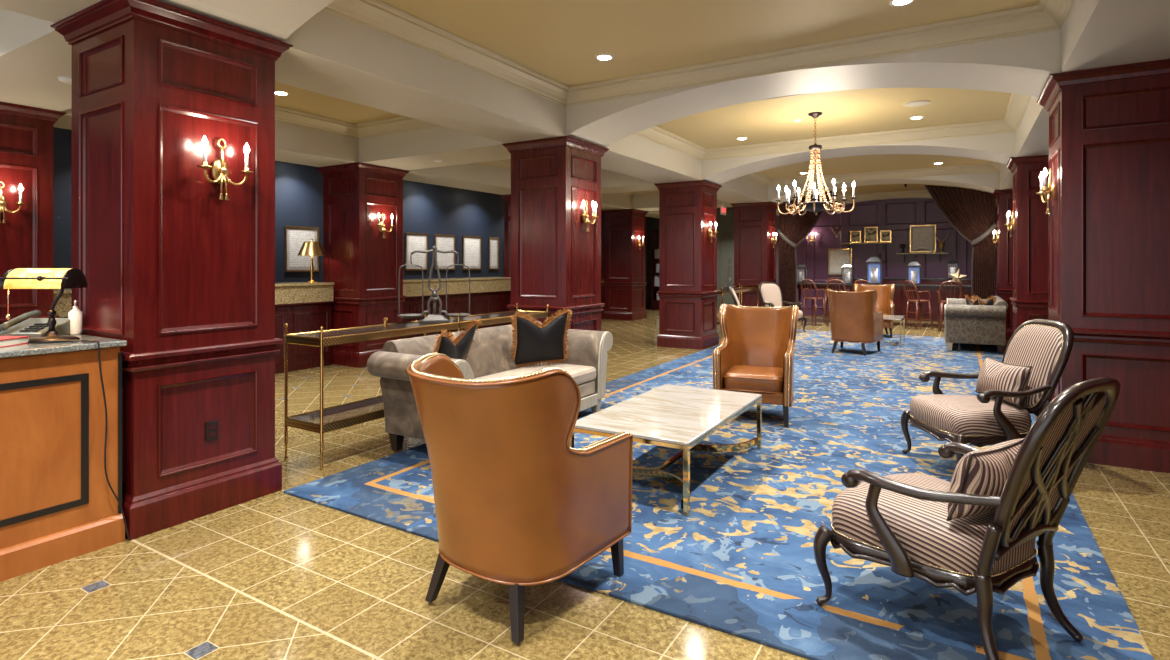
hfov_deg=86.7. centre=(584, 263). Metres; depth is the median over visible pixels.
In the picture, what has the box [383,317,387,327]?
weight
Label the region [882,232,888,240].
print
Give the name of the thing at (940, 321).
bar chair
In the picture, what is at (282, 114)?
trim
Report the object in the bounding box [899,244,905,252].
trophy
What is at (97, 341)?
lamp cord
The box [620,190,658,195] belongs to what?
trim
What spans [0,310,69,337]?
telephone
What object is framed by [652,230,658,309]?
bookcase
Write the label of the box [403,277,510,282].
countertop
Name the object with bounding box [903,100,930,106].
ceiling speaker
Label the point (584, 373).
seat cushion
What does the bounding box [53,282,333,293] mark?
countertop
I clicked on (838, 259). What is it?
print
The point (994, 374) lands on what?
lumbar pillow
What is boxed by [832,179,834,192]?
candle
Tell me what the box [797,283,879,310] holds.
bar table
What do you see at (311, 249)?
table lamp
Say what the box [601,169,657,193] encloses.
trim
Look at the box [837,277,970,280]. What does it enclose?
countertop
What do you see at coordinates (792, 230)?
curtain
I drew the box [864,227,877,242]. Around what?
framed picture
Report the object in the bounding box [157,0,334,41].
ceiling panel
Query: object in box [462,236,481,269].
framed document
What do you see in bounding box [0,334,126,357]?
countertop
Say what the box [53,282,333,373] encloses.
counter
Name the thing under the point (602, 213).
wall
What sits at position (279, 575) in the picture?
floor
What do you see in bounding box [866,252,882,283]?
lantern
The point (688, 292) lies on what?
column
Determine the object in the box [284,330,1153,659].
rug
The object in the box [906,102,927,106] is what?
grille
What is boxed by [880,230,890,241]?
framed picture
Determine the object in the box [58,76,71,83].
smoke detector
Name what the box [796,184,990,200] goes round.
trim
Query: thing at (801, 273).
candle
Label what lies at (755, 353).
chair
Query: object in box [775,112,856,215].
chandelier
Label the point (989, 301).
throw pillow
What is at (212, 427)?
socket
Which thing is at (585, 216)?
wall sconce
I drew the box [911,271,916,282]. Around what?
candle
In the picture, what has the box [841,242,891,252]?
wall shelf
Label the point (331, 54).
beam
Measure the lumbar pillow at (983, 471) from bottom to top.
0.280 m
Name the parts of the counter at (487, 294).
moulding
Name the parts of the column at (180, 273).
crown, chair rail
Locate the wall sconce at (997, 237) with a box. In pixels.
[992,230,998,247]
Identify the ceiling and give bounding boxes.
[275,0,1039,194]
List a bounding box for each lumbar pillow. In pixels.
[946,438,1024,520]
[975,356,1031,406]
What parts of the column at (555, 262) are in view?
crown, chair rail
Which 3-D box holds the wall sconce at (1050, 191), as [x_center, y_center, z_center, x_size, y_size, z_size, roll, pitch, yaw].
[3.837,-0.607,5.159,0.112,0.378,0.326,0,0,31]
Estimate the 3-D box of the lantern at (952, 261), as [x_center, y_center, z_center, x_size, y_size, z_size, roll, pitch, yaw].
[9.489,0.093,15.998,0.256,0.574,0.256,0,0,31]
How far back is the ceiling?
5.67 m
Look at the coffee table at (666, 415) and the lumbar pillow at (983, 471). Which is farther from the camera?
the coffee table at (666, 415)
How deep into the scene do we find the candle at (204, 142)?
3.64 m
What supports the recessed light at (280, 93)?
in the ceiling
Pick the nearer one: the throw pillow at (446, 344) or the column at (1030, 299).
the throw pillow at (446, 344)
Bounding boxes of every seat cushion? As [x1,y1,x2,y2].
[474,362,595,384]
[724,365,782,393]
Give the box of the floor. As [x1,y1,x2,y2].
[0,308,1169,659]
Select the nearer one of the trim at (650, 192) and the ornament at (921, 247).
the trim at (650, 192)
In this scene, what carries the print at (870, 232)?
attached to the framed picture at (870, 233)
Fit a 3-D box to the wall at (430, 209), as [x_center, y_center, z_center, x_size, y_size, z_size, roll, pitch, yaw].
[-4.053,-0.200,11.801,0.150,3.400,22.400,0,0,31]
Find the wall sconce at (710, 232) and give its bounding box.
[708,222,717,241]
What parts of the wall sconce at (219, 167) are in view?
arm, stem, arm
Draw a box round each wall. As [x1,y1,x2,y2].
[53,127,503,288]
[601,211,604,236]
[645,207,777,310]
[777,198,997,314]
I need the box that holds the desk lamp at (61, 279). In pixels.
[0,268,87,343]
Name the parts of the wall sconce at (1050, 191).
arm, stem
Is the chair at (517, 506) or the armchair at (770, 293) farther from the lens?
the armchair at (770, 293)
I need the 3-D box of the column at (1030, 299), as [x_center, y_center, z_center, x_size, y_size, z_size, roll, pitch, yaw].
[6.493,0.021,8.648,0.980,2.957,0.980,0,0,31]
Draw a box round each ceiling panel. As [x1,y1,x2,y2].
[0,8,71,110]
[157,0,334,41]
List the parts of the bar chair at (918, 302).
leg, leg, seat, leg, leg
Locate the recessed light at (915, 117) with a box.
[909,116,923,119]
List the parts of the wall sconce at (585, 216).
stem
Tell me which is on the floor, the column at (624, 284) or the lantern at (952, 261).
the column at (624, 284)
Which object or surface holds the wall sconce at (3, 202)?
attached to the column at (26, 132)
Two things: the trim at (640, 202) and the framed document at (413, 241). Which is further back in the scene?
the trim at (640, 202)
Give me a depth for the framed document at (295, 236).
10.39 m
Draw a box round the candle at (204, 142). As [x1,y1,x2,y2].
[201,136,207,160]
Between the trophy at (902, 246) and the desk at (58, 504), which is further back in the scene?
the trophy at (902, 246)
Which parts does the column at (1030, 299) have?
crown, chair rail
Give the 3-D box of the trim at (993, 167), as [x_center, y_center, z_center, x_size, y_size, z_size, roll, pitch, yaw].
[5.328,-1.887,11.900,4.520,0.164,3.480,0,0,31]
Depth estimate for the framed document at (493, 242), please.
14.74 m
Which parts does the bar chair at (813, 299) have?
leg, leg, seat, leg, leg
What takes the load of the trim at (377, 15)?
attached to the ceiling
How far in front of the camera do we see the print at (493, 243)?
14.75 m
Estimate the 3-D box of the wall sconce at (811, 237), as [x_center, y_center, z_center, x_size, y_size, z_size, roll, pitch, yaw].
[6.683,-0.757,18.296,0.326,0.378,0.112,0,0,31]
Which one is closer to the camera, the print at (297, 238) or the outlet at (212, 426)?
the outlet at (212, 426)
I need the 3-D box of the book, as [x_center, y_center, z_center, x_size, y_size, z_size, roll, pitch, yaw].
[-3.035,0.396,3.156,0.260,0.038,0.180,0,0,0]
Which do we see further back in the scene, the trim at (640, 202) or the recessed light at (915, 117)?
the trim at (640, 202)
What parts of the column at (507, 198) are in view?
crown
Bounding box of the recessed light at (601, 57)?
[595,54,612,60]
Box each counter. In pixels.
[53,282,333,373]
[403,277,510,338]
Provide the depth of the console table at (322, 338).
4.95 m
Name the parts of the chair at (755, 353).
seat rail, leg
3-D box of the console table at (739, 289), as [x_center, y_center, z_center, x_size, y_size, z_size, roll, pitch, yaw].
[3.156,0.978,13.343,0.462,1.045,2.532,0,0,31]
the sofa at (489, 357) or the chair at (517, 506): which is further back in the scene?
the sofa at (489, 357)
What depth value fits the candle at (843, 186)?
7.78 m
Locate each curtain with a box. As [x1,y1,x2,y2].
[776,190,832,306]
[925,185,996,298]
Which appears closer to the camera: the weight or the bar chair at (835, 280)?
the weight
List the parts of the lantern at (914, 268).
pane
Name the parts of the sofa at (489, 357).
leg, arm, backrest, facing panel, arm, rail, leg, facing panel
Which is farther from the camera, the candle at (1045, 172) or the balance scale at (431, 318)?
the balance scale at (431, 318)
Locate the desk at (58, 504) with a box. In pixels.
[0,334,126,581]
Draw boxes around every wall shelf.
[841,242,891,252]
[896,253,948,262]
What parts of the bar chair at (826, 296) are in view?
leg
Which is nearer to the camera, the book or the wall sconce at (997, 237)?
the book
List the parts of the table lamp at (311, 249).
lamp shade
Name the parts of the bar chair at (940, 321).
leg, leg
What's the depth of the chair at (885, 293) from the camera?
13.08 m
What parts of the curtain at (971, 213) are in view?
edge trim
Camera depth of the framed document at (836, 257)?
17.95 m
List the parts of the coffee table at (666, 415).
leg, leg, leg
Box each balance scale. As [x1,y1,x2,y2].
[398,246,470,322]
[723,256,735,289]
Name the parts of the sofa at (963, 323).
facing panel, leg, arm, arm, leg, backrest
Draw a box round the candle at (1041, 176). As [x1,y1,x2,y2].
[1039,172,1043,188]
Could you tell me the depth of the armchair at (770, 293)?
13.93 m
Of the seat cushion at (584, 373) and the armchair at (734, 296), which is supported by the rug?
the armchair at (734, 296)
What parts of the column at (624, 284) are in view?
crown, chair rail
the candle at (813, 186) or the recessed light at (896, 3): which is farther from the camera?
the candle at (813, 186)
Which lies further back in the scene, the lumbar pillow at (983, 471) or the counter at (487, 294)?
the counter at (487, 294)
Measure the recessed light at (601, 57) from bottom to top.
0.008 m
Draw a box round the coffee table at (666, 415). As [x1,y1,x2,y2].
[569,384,761,516]
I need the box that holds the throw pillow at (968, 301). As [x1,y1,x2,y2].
[964,295,980,304]
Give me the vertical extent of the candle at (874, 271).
0.378 m
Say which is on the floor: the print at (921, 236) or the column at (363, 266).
the column at (363, 266)
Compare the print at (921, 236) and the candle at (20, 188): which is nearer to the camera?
the candle at (20, 188)
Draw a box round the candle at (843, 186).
[842,184,845,197]
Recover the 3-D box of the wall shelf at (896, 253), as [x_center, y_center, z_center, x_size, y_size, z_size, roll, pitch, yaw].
[9.100,-0.160,16.746,1.240,0.280,0.257,0,0,31]
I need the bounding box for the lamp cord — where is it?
[55,340,129,539]
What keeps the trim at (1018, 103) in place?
attached to the ceiling
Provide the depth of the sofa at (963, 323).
10.36 m
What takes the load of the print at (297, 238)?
attached to the framed document at (295, 236)
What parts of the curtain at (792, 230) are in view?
edge trim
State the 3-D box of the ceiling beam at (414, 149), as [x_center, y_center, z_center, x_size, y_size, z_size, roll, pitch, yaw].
[-1.869,-1.715,8.610,2.730,0.510,0.880,0,0,31]
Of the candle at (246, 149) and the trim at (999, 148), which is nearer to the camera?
the candle at (246, 149)
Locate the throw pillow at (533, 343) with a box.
[510,308,571,366]
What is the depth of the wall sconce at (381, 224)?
9.30 m
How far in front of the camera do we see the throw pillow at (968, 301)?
10.81 m
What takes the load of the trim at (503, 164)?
attached to the ceiling
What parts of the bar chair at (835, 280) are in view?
leg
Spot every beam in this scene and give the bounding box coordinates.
[0,0,795,215]
[53,108,658,217]
[359,126,510,169]
[566,29,1060,147]
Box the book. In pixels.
[0,336,29,347]
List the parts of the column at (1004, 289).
crown, chair rail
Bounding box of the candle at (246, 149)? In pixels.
[243,143,249,166]
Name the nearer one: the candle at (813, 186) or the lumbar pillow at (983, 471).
the lumbar pillow at (983, 471)
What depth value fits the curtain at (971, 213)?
13.20 m
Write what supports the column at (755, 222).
on the floor
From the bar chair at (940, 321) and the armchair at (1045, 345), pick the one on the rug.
the armchair at (1045, 345)
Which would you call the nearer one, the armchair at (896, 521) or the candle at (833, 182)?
the armchair at (896, 521)
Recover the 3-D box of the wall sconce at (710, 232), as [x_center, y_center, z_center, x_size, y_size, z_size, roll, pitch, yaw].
[2.316,-0.577,11.174,0.157,0.378,0.356,0,0,31]
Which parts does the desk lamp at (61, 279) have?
pull chain, cross rod, lamp shade, stem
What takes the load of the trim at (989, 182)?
attached to the ceiling
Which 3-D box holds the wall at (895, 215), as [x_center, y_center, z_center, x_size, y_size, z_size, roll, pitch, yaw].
[8.746,-0.235,17.166,6.700,3.470,0.170,0,0,31]
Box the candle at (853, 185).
[852,181,854,195]
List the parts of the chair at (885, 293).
seat rail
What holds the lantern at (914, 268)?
on the bar table at (898, 287)
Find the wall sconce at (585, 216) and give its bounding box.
[581,200,597,231]
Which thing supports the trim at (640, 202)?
attached to the ceiling
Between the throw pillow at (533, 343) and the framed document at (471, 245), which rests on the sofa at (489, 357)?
the throw pillow at (533, 343)
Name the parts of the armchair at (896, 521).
leg, arm, seat, nailhead trim, seat rail, arm, leg, post, rail, post, frame, leg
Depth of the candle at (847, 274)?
15.76 m
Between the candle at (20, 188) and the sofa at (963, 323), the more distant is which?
the sofa at (963, 323)
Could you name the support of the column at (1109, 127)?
on the floor
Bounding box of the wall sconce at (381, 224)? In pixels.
[376,213,393,237]
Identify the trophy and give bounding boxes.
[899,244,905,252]
[934,233,948,252]
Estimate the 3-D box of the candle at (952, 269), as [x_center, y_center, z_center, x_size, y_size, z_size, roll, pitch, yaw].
[9.489,0.217,15.998,0.116,0.266,0.113,0,0,31]
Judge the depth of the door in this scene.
17.08 m
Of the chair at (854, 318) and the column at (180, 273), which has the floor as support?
the column at (180, 273)
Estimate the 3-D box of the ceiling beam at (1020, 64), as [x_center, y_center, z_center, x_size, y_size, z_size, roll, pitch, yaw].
[1.943,-1.715,6.304,4.520,0.510,0.880,0,0,31]
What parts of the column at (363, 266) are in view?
crown, chair rail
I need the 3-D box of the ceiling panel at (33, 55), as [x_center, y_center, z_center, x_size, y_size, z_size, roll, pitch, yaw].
[-4.125,-1.715,4.879,2.730,0.510,0.880,0,0,31]
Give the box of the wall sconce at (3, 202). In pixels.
[0,181,25,222]
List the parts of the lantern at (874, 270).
pane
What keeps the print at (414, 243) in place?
attached to the framed document at (413, 241)
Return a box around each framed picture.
[850,231,860,242]
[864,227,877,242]
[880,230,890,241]
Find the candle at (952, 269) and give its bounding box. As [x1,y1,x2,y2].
[950,267,954,277]
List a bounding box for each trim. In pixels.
[275,105,439,138]
[323,0,1072,105]
[477,159,603,169]
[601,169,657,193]
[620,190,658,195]
[632,194,732,210]
[635,92,1031,160]
[702,132,1015,184]
[741,155,1002,186]
[768,172,998,203]
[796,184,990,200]
[829,196,932,207]
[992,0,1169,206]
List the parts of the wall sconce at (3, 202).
stem, arm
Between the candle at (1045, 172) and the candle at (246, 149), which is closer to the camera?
the candle at (246, 149)
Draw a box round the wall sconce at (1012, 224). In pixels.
[1005,210,1014,236]
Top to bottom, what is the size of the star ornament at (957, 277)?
0.385 m
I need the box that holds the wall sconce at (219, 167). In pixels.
[197,136,252,200]
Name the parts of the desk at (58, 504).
skirting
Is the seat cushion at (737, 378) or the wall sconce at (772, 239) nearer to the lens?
the seat cushion at (737, 378)
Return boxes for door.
[601,237,604,317]
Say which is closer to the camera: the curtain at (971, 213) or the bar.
the curtain at (971, 213)
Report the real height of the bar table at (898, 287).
1.000 m
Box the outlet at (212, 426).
[206,420,217,440]
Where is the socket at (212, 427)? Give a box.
[209,424,215,436]
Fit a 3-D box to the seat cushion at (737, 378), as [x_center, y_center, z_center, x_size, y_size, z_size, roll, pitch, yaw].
[1.653,1.102,6.007,0.542,0.164,0.610,0,0,22]
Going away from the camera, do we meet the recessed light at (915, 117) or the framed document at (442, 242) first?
the recessed light at (915, 117)
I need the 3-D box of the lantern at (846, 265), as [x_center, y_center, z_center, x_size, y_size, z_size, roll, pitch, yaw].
[6.702,0.203,15.814,0.264,0.594,0.264,0,0,31]
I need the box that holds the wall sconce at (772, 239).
[771,232,776,247]
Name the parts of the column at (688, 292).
crown, chair rail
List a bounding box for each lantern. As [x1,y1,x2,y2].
[797,261,807,282]
[841,260,853,283]
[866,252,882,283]
[907,258,920,284]
[947,257,958,278]
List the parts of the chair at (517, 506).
leg, leg, nailhead trim, leg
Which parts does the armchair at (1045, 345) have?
leg, arm, leg, seat rail, nailhead trim, seat, arm, frame, post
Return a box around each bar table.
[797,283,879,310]
[884,284,970,291]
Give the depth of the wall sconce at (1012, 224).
8.86 m
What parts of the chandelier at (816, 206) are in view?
arm, arm, arm, lamp shade, chain, arm, arm, arm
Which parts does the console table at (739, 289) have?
gallery rail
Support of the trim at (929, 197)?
attached to the wall at (895, 215)
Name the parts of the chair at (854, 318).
leg, nailhead trim, leg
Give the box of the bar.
[836,277,970,320]
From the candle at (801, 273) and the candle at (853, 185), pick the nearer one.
the candle at (853, 185)
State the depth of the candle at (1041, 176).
5.27 m
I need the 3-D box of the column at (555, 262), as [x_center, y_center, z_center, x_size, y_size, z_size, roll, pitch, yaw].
[-0.350,0.021,7.691,0.960,2.957,0.980,0,0,31]
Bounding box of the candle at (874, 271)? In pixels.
[871,268,877,282]
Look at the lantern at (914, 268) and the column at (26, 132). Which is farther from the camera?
the lantern at (914, 268)
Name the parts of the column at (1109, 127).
crown, chair rail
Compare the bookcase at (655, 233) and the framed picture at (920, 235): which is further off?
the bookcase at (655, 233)
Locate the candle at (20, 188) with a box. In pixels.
[18,184,22,199]
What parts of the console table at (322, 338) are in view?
post, post, gallery rail, gallery rail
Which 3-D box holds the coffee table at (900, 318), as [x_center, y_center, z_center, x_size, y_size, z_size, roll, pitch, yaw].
[5.709,1.234,11.565,0.400,0.500,0.840,0,0,31]
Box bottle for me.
[68,300,81,334]
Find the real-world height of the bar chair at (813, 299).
1.133 m
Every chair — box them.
[407,353,632,643]
[713,304,798,427]
[801,279,826,325]
[823,277,841,318]
[826,279,848,324]
[826,288,882,355]
[853,280,870,291]
[854,283,894,337]
[903,280,932,329]
[937,281,962,330]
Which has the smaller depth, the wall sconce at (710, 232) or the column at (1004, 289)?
the wall sconce at (710, 232)
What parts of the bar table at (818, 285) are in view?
leg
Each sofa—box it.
[367,321,612,450]
[944,296,1007,353]
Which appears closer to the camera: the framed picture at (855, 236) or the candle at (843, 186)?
the candle at (843, 186)
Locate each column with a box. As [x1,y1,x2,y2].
[0,101,66,330]
[50,0,292,540]
[316,162,409,367]
[499,194,510,276]
[502,135,609,330]
[601,209,648,320]
[654,180,721,349]
[731,202,779,306]
[993,189,1012,340]
[1006,155,1048,332]
[1037,59,1169,473]
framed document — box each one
[285,226,318,271]
[405,233,427,269]
[434,234,455,269]
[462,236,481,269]
[489,237,498,269]
[827,248,851,275]
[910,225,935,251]
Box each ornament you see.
[914,246,932,251]
[949,270,965,284]
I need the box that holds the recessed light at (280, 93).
[275,91,288,95]
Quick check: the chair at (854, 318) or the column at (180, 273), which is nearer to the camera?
the column at (180, 273)
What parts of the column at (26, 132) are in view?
chair rail, crown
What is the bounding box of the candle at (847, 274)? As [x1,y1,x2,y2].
[845,272,849,281]
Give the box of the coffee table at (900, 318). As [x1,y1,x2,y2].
[882,315,904,346]
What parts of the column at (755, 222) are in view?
chair rail, crown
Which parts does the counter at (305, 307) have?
moulding, baseboard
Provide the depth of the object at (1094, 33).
4.16 m
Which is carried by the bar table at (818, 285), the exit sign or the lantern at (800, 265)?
the lantern at (800, 265)
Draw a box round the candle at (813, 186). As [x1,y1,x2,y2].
[812,183,815,196]
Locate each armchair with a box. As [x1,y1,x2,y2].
[728,286,740,305]
[758,282,806,332]
[813,377,1119,659]
[901,319,1073,463]
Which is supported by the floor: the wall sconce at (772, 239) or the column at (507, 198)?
the column at (507, 198)
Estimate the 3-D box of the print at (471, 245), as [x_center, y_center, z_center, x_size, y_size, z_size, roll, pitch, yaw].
[-2.567,-0.250,14.093,0.002,0.604,0.464,0,0,31]
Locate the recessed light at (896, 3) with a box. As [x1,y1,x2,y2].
[889,0,914,6]
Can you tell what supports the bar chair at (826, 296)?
on the floor
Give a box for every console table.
[284,303,548,469]
[717,283,757,324]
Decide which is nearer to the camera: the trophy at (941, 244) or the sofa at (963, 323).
the sofa at (963, 323)
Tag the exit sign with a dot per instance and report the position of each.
(722, 208)
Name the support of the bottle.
on the desk at (58, 504)
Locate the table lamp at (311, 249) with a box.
[298,239,325,282]
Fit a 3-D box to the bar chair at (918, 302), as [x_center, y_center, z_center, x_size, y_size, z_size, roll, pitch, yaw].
[7.699,0.936,14.367,0.511,1.133,0.504,0,0,-7]
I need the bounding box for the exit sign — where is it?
[720,206,725,214]
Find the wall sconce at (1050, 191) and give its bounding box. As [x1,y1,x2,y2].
[1036,168,1054,213]
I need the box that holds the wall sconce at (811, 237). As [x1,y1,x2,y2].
[806,232,816,244]
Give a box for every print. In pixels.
[290,231,314,266]
[408,237,424,266]
[437,238,452,265]
[465,239,478,265]
[491,241,496,265]
[830,251,848,272]
[852,232,858,240]
[866,228,875,240]
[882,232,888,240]
[913,228,932,249]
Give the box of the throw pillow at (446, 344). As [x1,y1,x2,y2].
[433,317,481,360]
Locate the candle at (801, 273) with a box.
[800,272,803,281]
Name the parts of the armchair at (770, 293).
frame, arm, leg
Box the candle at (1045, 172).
[1043,168,1047,185]
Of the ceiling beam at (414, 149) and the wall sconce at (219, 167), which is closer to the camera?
the wall sconce at (219, 167)
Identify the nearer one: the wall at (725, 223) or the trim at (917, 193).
the trim at (917, 193)
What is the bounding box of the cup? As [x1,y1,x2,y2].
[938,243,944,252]
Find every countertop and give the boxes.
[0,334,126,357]
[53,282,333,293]
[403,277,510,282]
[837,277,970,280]
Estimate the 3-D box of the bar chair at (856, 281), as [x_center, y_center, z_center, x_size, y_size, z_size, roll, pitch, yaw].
[6.744,0.936,14.931,0.504,1.133,0.511,0,0,42]
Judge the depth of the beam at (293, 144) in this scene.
8.92 m
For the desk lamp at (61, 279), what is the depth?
3.28 m
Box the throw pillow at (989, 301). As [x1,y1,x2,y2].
[971,295,996,304]
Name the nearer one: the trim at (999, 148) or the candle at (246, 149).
the candle at (246, 149)

